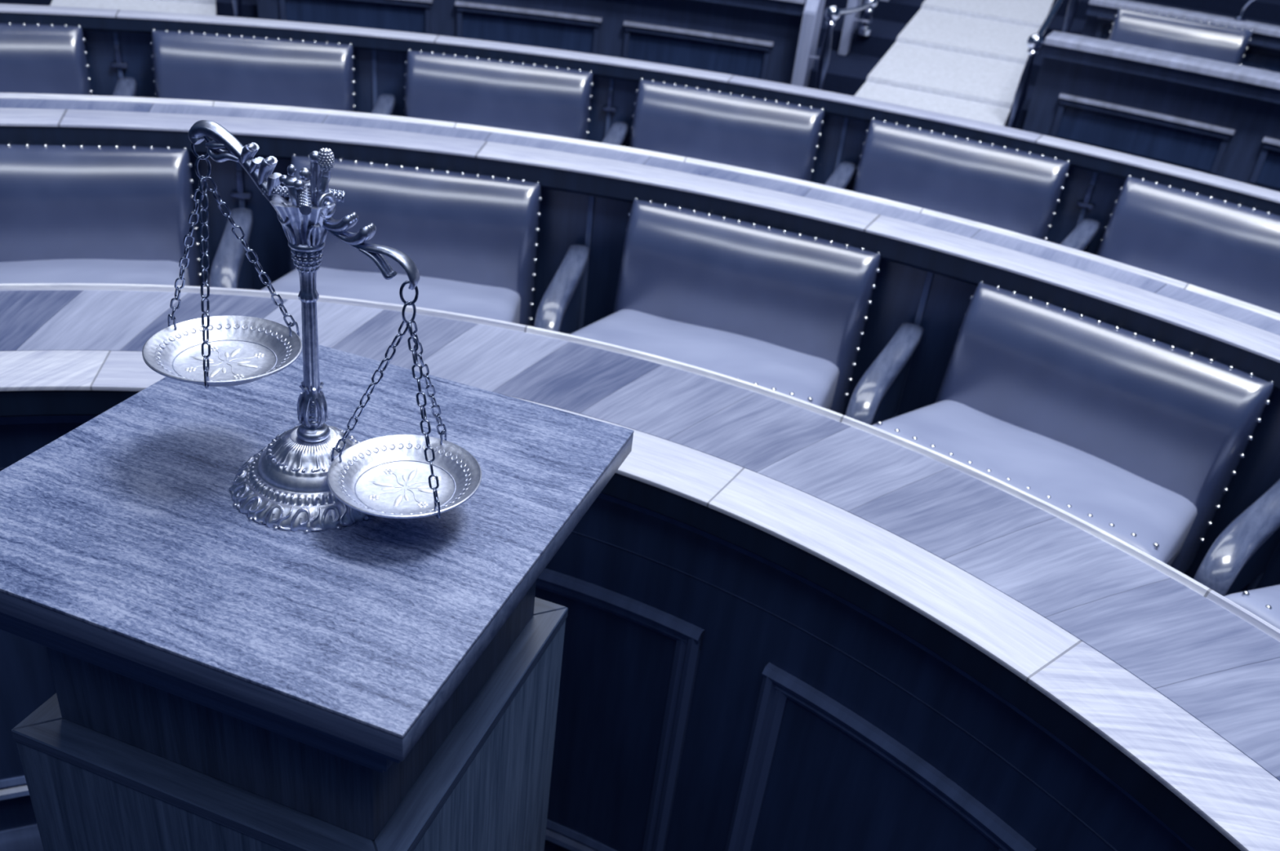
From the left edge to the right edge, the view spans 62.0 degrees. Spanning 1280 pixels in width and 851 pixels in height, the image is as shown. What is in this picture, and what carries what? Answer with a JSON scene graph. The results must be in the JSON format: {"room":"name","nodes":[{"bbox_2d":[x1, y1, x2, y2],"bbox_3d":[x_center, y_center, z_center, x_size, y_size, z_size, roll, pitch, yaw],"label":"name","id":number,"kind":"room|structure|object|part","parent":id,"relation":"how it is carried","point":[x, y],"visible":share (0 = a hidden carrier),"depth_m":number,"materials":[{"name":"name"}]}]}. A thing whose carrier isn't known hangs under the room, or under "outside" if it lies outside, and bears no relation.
{"room":"courtroom","nodes":[
{"label":"courtroom","id":0,"kind":"room"},
{"bbox_2d":[0,0,1035,130],"bbox_3d":[-0.365,-0.229,2.678,9.448,0.812,4.760,7,30,0],"label":"floor","id":1,"kind":"structure","parent":0,"point":[846,74],"depth_m":4.00,"materials":[{"name":"carpet"}]},
{"bbox_2d":[838,0,869,56],"bbox_3d":[0.906,-1.702,4.365,0.094,0.329,0.260,14,30,11],"label":"board","id":2,"kind":"object","parent":1,"relation":"on","point":[851,21],"visible":0.94,"depth_m":4.30,"materials":[{"name":"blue wood"}]},
{"bbox_2d":[817,10,1044,85],"bbox_3d":[-0.341,-0.390,2.886,10.490,0.889,5.285,7,30,0],"label":"floor","id":3,"kind":"structure","parent":0,"point":[884,33],"depth_m":4.42,"materials":[{"name":"carpet"}]},
{"bbox_2d":[1080,0,1279,72],"bbox_3d":[2.934,-1.149,3.779,2.793,0.234,0.356,29,36,33],"label":"desk","id":4,"kind":"object","parent":3,"relation":"on","point":[1263,51],"visible":0.4,"depth_m":4.21,"materials":[{"name":"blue wood"}]},
{"bbox_3d":[2.946,-1.128,3.810,2.770,0.170,0.225,29,36,33],"label":"panel","id":5,"kind":"part","parent":4,"relation":"part of","materials":[{"name":"blue wood"}]},
{"bbox_3d":[2.946,-1.241,3.727,2.793,0.022,0.356,29,36,33],"label":"rail","id":6,"kind":"part","parent":4,"relation":"part of","materials":[{"name":"grey wood"}]},
{"bbox_3d":[2.244,-1.550,4.261,0.790,0.018,0.044,22,33,24],"label":"panel frame","id":7,"kind":"part","parent":4,"relation":"part of","materials":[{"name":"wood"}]},
{"bbox_3d":[2.244,-1.495,4.306,0.745,0.121,0.019,22,33,24],"label":"panel","id":8,"kind":"part","parent":4,"relation":"part of","materials":[{"name":"wood"}]},
{"bbox_2d":[1233,0,1253,21],"bbox_3d":[2.435,-1.623,4.110,0.044,0.147,0.247,-10,34,-28],"label":"desk microphone","id":9,"kind":"object","parent":4,"relation":"on","point":[1241,18],"visible":1,"depth_m":4.20,"materials":[{"name":"metal"}]},
{"bbox_2d":[1106,7,1270,71],"bbox_3d":[2.031,-1.109,4.229,0.612,0.920,0.400,22,33,24],"label":"leather chair","id":10,"kind":"object","parent":3,"relation":"on","point":[1222,43],"visible":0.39,"depth_m":4.15,"materials":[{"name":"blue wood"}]},
{"bbox_2d":[823,0,1085,46],"bbox_3d":[-0.076,-0.631,3.285,11.576,0.966,5.349,10,30,4],"label":"floor","id":11,"kind":"structure","parent":0,"point":[897,11],"depth_m":4.80,"materials":[{"name":"carpet"}]},
{"bbox_2d":[1051,0,1279,26],"bbox_3d":[-0.030,-0.801,3.513,12.622,1.043,5.828,10,30,4],"label":"floor","id":12,"kind":"structure","parent":0,"point":[1082,7],"depth_m":5.01,"materials":[{"name":"carpet"}]},
{"bbox_2d":[1143,0,1279,23],"bbox_3d":[0.016,-0.971,3.740,13.668,1.120,6.307,10,30,4],"label":"floor","id":13,"kind":"structure","parent":0,"point":[1262,10],"depth_m":5.11,"materials":[{"name":"carpet"}]},
{"bbox_3d":[-0.593,1.313,0.826,18.000,0.060,18.000,7,30,0],"label":"floor","id":14,"kind":"structure","parent":0,"visible":0},
{"bbox_2d":[0,143,253,289],"bbox_3d":[-1.059,-0.040,2.090,0.612,0.920,0.400,-4,32,-19],"label":"leather chair","id":15,"kind":"object","parent":14,"relation":"on","point":[69,214],"visible":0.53,"depth_m":2.02,"materials":[{"name":"leather"}]},
{"bbox_3d":[-1.075,-0.223,1.937,0.480,0.155,0.347,-4,32,-19],"label":"seat","id":16,"kind":"part","parent":15,"relation":"part of","materials":[{"name":"leather"}]},
{"bbox_3d":[-0.797,-0.290,2.086,0.054,0.182,0.320,0,30,-12],"label":"armrest","id":17,"kind":"part","parent":15,"relation":"part of","materials":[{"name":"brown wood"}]},
{"bbox_2d":[0,340,634,850],"bbox_3d":[-0.359,0.486,1.231,0.472,1.015,0.472,15,31,14],"label":"pedestal","id":18,"kind":"object","parent":14,"relation":"on","point":[224,680],"visible":0.8,"depth_m":0.93,"materials":[{"name":"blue wood"}]},
{"bbox_3d":[-0.315,0.131,1.028,0.384,0.016,0.384,15,31,14],"label":"bed moulding","id":19,"kind":"part","parent":18,"relation":"part of","materials":[{"name":"wood"}]},
{"bbox_3d":[-0.312,0.104,1.012,0.452,0.048,0.452,15,31,14],"label":"cove moulding","id":20,"kind":"part","parent":18,"relation":"part of","materials":[{"name":"wood"}]},
{"bbox_3d":[-0.308,0.077,0.996,0.457,0.014,0.457,15,31,14],"label":"fillet moulding","id":21,"kind":"part","parent":18,"relation":"part of","materials":[{"name":"wood"}]},
{"bbox_2d":[142,120,481,533],"bbox_3d":[-0.274,-0.080,0.891,0.313,0.318,0.146,17,31,16],"label":"balance scale","id":22,"kind":"object","parent":18,"relation":"on","point":[314,476],"visible":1,"depth_m":0.92,"materials":[{"name":"metal"}]},
{"bbox_3d":[-0.313,-0.202,0.840,0.093,0.066,0.016,14,30,12],"label":"arm","id":23,"kind":"part","parent":22,"relation":"part of","materials":[{"name":"metal"}]},
{"bbox_3d":[-0.285,-0.021,0.927,0.026,0.037,0.026,-7,33,-24],"label":"bulb","id":24,"kind":"part","parent":22,"relation":"part of","materials":[{"name":"metal"}]},
{"bbox_3d":[-0.249,-0.191,0.829,0.013,0.044,0.024,-22,40,-40],"label":"stem","id":25,"kind":"part","parent":22,"relation":"part of","materials":[{"name":"metal"}]},
{"bbox_3d":[-0.218,-0.141,0.839,0.095,0.050,0.018,14,30,12],"label":"arm","id":26,"kind":"part","parent":22,"relation":"part of","materials":[{"name":"metal"}]},
{"bbox_2d":[260,154,590,334],"bbox_3d":[-0.447,-0.019,2.186,0.612,0.920,0.400,6,30,-2],"label":"leather chair","id":27,"kind":"object","parent":14,"relation":"on","point":[471,239],"visible":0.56,"depth_m":2.11,"materials":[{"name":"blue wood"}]},
{"bbox_3d":[-0.474,-0.212,2.046,0.480,0.155,0.347,6,30,-2],"label":"seat","id":28,"kind":"part","parent":27,"relation":"part of","materials":[{"name":"leather"}]},
{"bbox_3d":[-0.158,-0.224,2.109,0.054,0.182,0.320,10,30,5],"label":"armrest","id":29,"kind":"part","parent":27,"relation":"part of","materials":[{"name":"blue wood"}]},
{"bbox_2d":[0,283,1279,850],"bbox_3d":[-0.203,0.496,1.383,2.711,0.881,1.027,16,31,15],"label":"curved desk","id":30,"kind":"object","parent":14,"relation":"on","point":[793,624],"visible":0.56,"depth_m":1.33,"materials":[{"name":"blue wood"}]},
{"bbox_3d":[-1.009,0.368,1.520,0.371,0.528,0.032,-7,33,-23],"label":"panel moulding","id":31,"kind":"part","parent":30,"relation":"part of","materials":[{"name":"blue wood"}]},
{"bbox_3d":[-0.114,0.445,1.578,0.371,0.528,0.032,16,31,16],"label":"panel moulding","id":32,"kind":"part","parent":30,"relation":"part of","materials":[{"name":"wood"}]},
{"bbox_3d":[0.268,0.606,1.381,0.371,0.528,0.032,30,37,35],"label":"panel moulding","id":33,"kind":"part","parent":30,"relation":"part of","materials":[{"name":"blue wood"}]},
{"bbox_2d":[0,93,1279,592],"bbox_3d":[-0.176,0.205,1.814,4.245,0.962,1.579,13,30,10],"label":"curved desk","id":34,"kind":"object","parent":14,"relation":"on","point":[931,266],"visible":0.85,"depth_m":2.08,"materials":[{"name":"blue wood"}]},
{"bbox_3d":[-0.812,-0.490,2.163,0.040,0.055,0.014,1,30,-11],"label":"lock plate","id":35,"kind":"part","parent":34,"relation":"part of","materials":[{"name":"metal"}]},
{"bbox_2d":[568,198,924,425],"bbox_3d":[0.152,0.104,2.102,0.612,0.920,0.400,16,31,15],"label":"leather chair","id":36,"kind":"object","parent":14,"relation":"on","point":[784,312],"visible":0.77,"depth_m":2.02,"materials":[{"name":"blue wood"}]},
{"bbox_3d":[0.119,-0.099,1.978,0.480,0.155,0.347,16,31,15],"label":"seat","id":37,"kind":"part","parent":36,"relation":"part of","materials":[{"name":"leather"}]},
{"bbox_3d":[0.438,-0.057,1.948,0.054,0.182,0.320,20,32,22],"label":"armrest","id":38,"kind":"part","parent":36,"relation":"part of","materials":[{"name":"blue wood"}]},
{"bbox_2d":[871,281,1279,596],"bbox_3d":[0.670,0.312,1.851,0.612,0.920,0.400,27,35,31],"label":"leather chair","id":39,"kind":"object","parent":14,"relation":"on","point":[1142,440],"visible":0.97,"depth_m":1.73,"materials":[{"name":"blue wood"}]},
{"bbox_3d":[0.638,0.101,1.744,0.480,0.155,0.347,27,35,31],"label":"seat","id":40,"kind":"part","parent":39,"relation":"part of","materials":[{"name":"leather"}]},
{"bbox_3d":[0.924,0.190,1.623,0.320,0.182,0.054,-20,39,-38],"label":"armrest","id":41,"kind":"part","parent":39,"relation":"part of","materials":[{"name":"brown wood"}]},
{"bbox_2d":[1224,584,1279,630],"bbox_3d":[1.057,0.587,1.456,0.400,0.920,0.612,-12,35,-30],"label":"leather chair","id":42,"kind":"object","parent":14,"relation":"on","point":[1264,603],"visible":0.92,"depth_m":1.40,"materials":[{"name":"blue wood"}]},
{"bbox_3d":[-0.413,0.095,2.260,7.364,0.658,3.710,7,30,0],"label":"floor","id":43,"kind":"structure","parent":0,"visible":0},
{"bbox_2d":[50,0,217,15],"bbox_3d":[-2.092,-2.127,4.541,0.529,0.550,4.386,-4,32,-19],"label":"carpet runner","id":44,"kind":"object","parent":43,"relation":"on","point":[208,7],"visible":0.1,"depth_m":3.79,"materials":[{"name":"white carpet"}]},
{"bbox_2d":[854,0,1053,126],"bbox_3d":[1.462,-1.731,4.620,0.529,0.550,4.386,17,31,16],"label":"stairs","id":45,"kind":"structure","parent":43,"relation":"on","point":[966,59],"depth_m":4.21,"materials":[{"name":"white carpet"}]},
{"bbox_3d":[-0.475,0.545,2.078,5.842,0.049,2.944,7,30,0],"label":"platform","id":46,"kind":"object","parent":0,"visible":0},
{"bbox_2d":[0,22,137,97],"bbox_3d":[-1.553,-0.491,2.671,0.612,0.920,0.400,-7,33,-23],"label":"leather chair","id":47,"kind":"object","parent":46,"relation":"on","point":[35,59],"visible":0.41,"depth_m":2.62,"materials":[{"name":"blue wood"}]},
{"bbox_3d":[-1.625,-0.804,2.615,0.498,0.335,0.112,-7,33,-23],"label":"backrest","id":48,"kind":"part","parent":47,"relation":"part of","materials":[{"name":"leather"}]},
{"bbox_3d":[-1.303,-0.753,2.684,0.054,0.182,0.320,-2,31,-16],"label":"armrest","id":49,"kind":"part","parent":47,"relation":"part of","materials":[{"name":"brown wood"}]},
{"bbox_2d":[150,28,395,115],"bbox_3d":[-0.968,-0.520,2.846,0.612,0.920,0.400,0,30,-12],"label":"leather chair","id":50,"kind":"object","parent":46,"relation":"on","point":[194,66],"visible":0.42,"depth_m":2.76,"materials":[{"name":"blue leather"}]},
{"bbox_3d":[-0.692,-0.752,2.814,0.054,0.182,0.320,4,30,-5],"label":"armrest","id":51,"kind":"part","parent":50,"relation":"part of","materials":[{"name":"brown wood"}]},
{"bbox_2d":[403,48,628,146],"bbox_3d":[-0.378,-0.480,2.904,0.612,0.920,0.400,6,30,-1],"label":"leather chair","id":52,"kind":"object","parent":46,"relation":"on","point":[545,100],"visible":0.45,"depth_m":2.83,"materials":[{"name":"blue leather"}]},
{"bbox_3d":[-0.088,-0.683,2.823,0.054,0.182,0.320,11,30,6],"label":"armrest","id":53,"kind":"part","parent":52,"relation":"part of","materials":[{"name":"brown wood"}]},
{"bbox_2d":[0,3,1279,255],"bbox_3d":[-0.045,-0.064,2.223,5.630,0.948,2.034,13,30,10],"label":"curved desk","id":54,"kind":"object","parent":46,"relation":"on","point":[117,45],"visible":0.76,"depth_m":2.77,"materials":[{"name":"wood"}]},
{"bbox_3d":[-1.351,-0.956,2.756,0.040,0.055,0.014,-3,31,-18],"label":"lock plate","id":55,"kind":"part","parent":54,"relation":"part of","materials":[{"name":"metal"}]},
{"bbox_3d":[-0.083,-0.887,2.911,0.040,0.055,0.014,9,30,4],"label":"lock plate","id":56,"kind":"part","parent":54,"relation":"part of","materials":[{"name":"metal"}]},
{"bbox_3d":[1.090,-0.558,2.591,0.040,0.055,0.014,23,33,25],"label":"lock plate","id":57,"kind":"part","parent":54,"relation":"part of","materials":[{"name":"metal"}]},
{"bbox_2d":[629,78,856,190],"bbox_3d":[0.192,-0.379,2.851,0.612,0.920,0.400,13,30,10],"label":"leather chair","id":58,"kind":"object","parent":46,"relation":"on","point":[775,137],"visible":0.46,"depth_m":2.78,"materials":[{"name":"blue leather"}]},
{"bbox_3d":[0.481,-0.553,2.721,0.054,0.182,0.320,17,31,17],"label":"armrest","id":59,"kind":"part","parent":58,"relation":"part of","materials":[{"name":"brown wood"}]},
{"bbox_2d":[851,117,1100,252],"bbox_3d":[0.724,-0.223,2.694,0.612,0.920,0.400,19,32,20],"label":"leather chair","id":60,"kind":"object","parent":46,"relation":"on","point":[1018,191],"visible":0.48,"depth_m":2.62,"materials":[{"name":"blue leather"}]},
{"bbox_3d":[1.002,-0.370,2.514,0.054,0.182,0.320,24,34,27],"label":"armrest","id":61,"kind":"part","parent":60,"relation":"part of","materials":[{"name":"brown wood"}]},
{"bbox_2d":[1094,174,1279,313],"bbox_3d":[1.205,-0.014,2.434,0.612,0.920,0.400,27,35,31],"label":"leather chair","id":62,"kind":"object","parent":46,"relation":"on","point":[1231,250],"visible":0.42,"depth_m":2.39,"materials":[{"name":"blue leather"}]},
{"bbox_3d":[-0.389,-0.067,2.469,8.406,0.735,4.235,7,30,0],"label":"floor","id":63,"kind":"structure","parent":0,"visible":0},
{"bbox_2d":[231,0,241,17],"bbox_3d":[-1.570,-2.078,4.280,0.052,0.685,1.629,-1,31,-15],"label":"handrail","id":64,"kind":"object","parent":63,"relation":"on","point":[237,4],"visible":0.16,"depth_m":3.74,"materials":[{"name":"metal"}]},
{"bbox_2d":[257,0,806,84],"bbox_3d":[-0.400,-1.547,3.953,2.047,0.343,0.321,6,30,-2],"label":"desk","id":65,"kind":"object","parent":63,"relation":"on","point":[757,39],"visible":0.81,"depth_m":3.98,"materials":[{"name":"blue wood"}]},
{"bbox_3d":[-1.057,-1.530,3.972,0.508,0.115,0.014,1,30,-10],"label":"panel","id":66,"kind":"part","parent":65,"relation":"part of","materials":[{"name":"blue wood"}]},
{"bbox_3d":[-1.048,-1.580,3.928,0.544,0.018,0.038,1,30,-10],"label":"panel frame","id":67,"kind":"part","parent":65,"relation":"part of","materials":[{"name":"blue wood"}]},
{"bbox_3d":[-0.424,-1.489,4.037,0.500,0.115,0.013,6,30,-2],"label":"panel","id":68,"kind":"part","parent":65,"relation":"part of","materials":[{"name":"wood"}]},
{"bbox_3d":[-0.417,-1.540,3.993,0.537,0.018,0.037,6,30,-2],"label":"panel frame","id":69,"kind":"part","parent":65,"relation":"part of","materials":[{"name":"blue wood"}]},
{"bbox_3d":[0.211,-1.399,4.018,0.515,0.115,0.014,10,30,6],"label":"panel","id":70,"kind":"part","parent":65,"relation":"part of","materials":[{"name":"blue wood"}]},
{"bbox_3d":[0.216,-1.450,3.974,0.551,0.018,0.038,10,30,6],"label":"panel frame","id":71,"kind":"part","parent":65,"relation":"part of","materials":[{"name":"blue wood"}]},
{"bbox_3d":[-0.383,-1.685,3.874,2.047,0.022,0.321,6,30,-2],"label":"rail","id":72,"kind":"part","parent":65,"relation":"part of","materials":[{"name":"grey wood"}]},
{"bbox_2d":[791,0,825,87],"bbox_3d":[0.648,-1.400,3.917,0.104,0.350,0.260,13,30,10],"label":"board","id":73,"kind":"object","parent":63,"relation":"on","point":[813,11],"visible":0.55,"depth_m":3.83,"materials":[{"name":"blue wood"}]},
{"bbox_2d":[815,0,877,89],"bbox_3d":[0.885,-1.614,4.270,0.071,0.420,1.316,16,31,15],"label":"handrail","id":74,"kind":"object","parent":63,"relation":"on","point":[833,12],"visible":0.84,"depth_m":3.78,"materials":[{"name":"metal"}]},
{"bbox_3d":[0.651,-1.288,3.779,0.040,0.294,0.040,14,30,11],"label":"post","id":75,"kind":"part","parent":74,"relation":"part of","materials":[{"name":"metal"}]},
{"bbox_3d":[0.668,-1.426,3.700,0.051,0.067,0.054,14,30,11],"label":"post knob","id":76,"kind":"part","parent":74,"relation":"part of","materials":[{"name":"metal"}]},
{"bbox_3d":[0.900,-1.736,4.216,0.047,0.153,1.290,15,31,14],"label":"rail","id":77,"kind":"part","parent":74,"relation":"part of","materials":[{"name":"metal"}]},
{"bbox_3d":[0.926,-1.625,4.376,0.052,0.034,0.052,14,30,11],"label":"post","id":78,"kind":"part","parent":74,"relation":"part of","materials":[{"name":"metal"}]},
{"bbox_3d":[0.930,-1.656,4.358,0.040,0.106,0.040,14,30,11],"label":"post","id":79,"kind":"part","parent":74,"relation":"part of","materials":[{"name":"metal"}]},
{"bbox_3d":[0.937,-1.713,4.325,0.051,0.067,0.054,14,30,11],"label":"post knob","id":80,"kind":"part","parent":74,"relation":"part of","materials":[{"name":"metal"}]},
{"bbox_2d":[1008,0,1079,128],"bbox_3d":[1.650,-1.602,4.125,0.056,0.706,1.629,19,32,20],"label":"handrail","id":81,"kind":"object","parent":63,"relation":"on","point":[1035,42],"visible":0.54,"depth_m":3.58,"materials":[{"name":"metal"}]},
{"bbox_3d":[1.283,-1.112,3.592,0.040,0.312,0.040,19,32,20],"label":"post","id":82,"kind":"part","parent":81,"relation":"part of","materials":[{"name":"metal"}]},
{"bbox_3d":[1.301,-1.258,3.508,0.051,0.067,0.054,19,32,20],"label":"post knob","id":83,"kind":"part","parent":81,"relation":"part of","materials":[{"name":"metal"}]},
{"bbox_3d":[1.672,-1.746,4.056,0.020,0.384,1.605,19,32,20],"label":"rail","id":84,"kind":"part","parent":81,"relation":"part of","materials":[{"name":"metal"}]},
{"bbox_3d":[1.764,-1.706,4.337,0.040,0.392,0.040,19,32,20],"label":"post","id":85,"kind":"part","parent":81,"relation":"part of","materials":[{"name":"metal"}]},
{"bbox_2d":[1022,31,1279,191],"bbox_3d":[2.255,-0.762,3.162,2.286,0.343,0.350,29,36,33],"label":"desk","id":86,"kind":"object","parent":63,"relation":"on","point":[1215,117],"visible":0.93,"depth_m":3.52,"materials":[{"name":"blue wood"}]},
{"bbox_3d":[1.686,-0.980,3.608,0.511,0.115,0.014,22,33,24],"label":"panel","id":87,"kind":"part","parent":86,"relation":"part of","materials":[{"name":"blue wood"}]},
{"bbox_3d":[1.686,-1.032,3.565,0.548,0.018,0.038,22,33,24],"label":"panel frame","id":88,"kind":"part","parent":86,"relation":"part of","materials":[{"name":"blue wood"}]},
{"bbox_3d":[2.272,-0.901,3.082,2.286,0.022,0.350,29,36,33],"label":"rail","id":89,"kind":"part","parent":86,"relation":"part of","materials":[{"name":"wood"}]},
{"bbox_3d":[2.206,-0.741,3.304,0.511,0.115,0.014,28,36,32],"label":"panel","id":90,"kind":"part","parent":86,"relation":"part of","materials":[{"name":"blue wood"}]},
{"bbox_3d":[2.205,-0.794,3.262,0.548,0.018,0.038,28,36,32],"label":"panel frame","id":91,"kind":"part","parent":86,"relation":"part of","materials":[{"name":"blue wood"}]}
]}

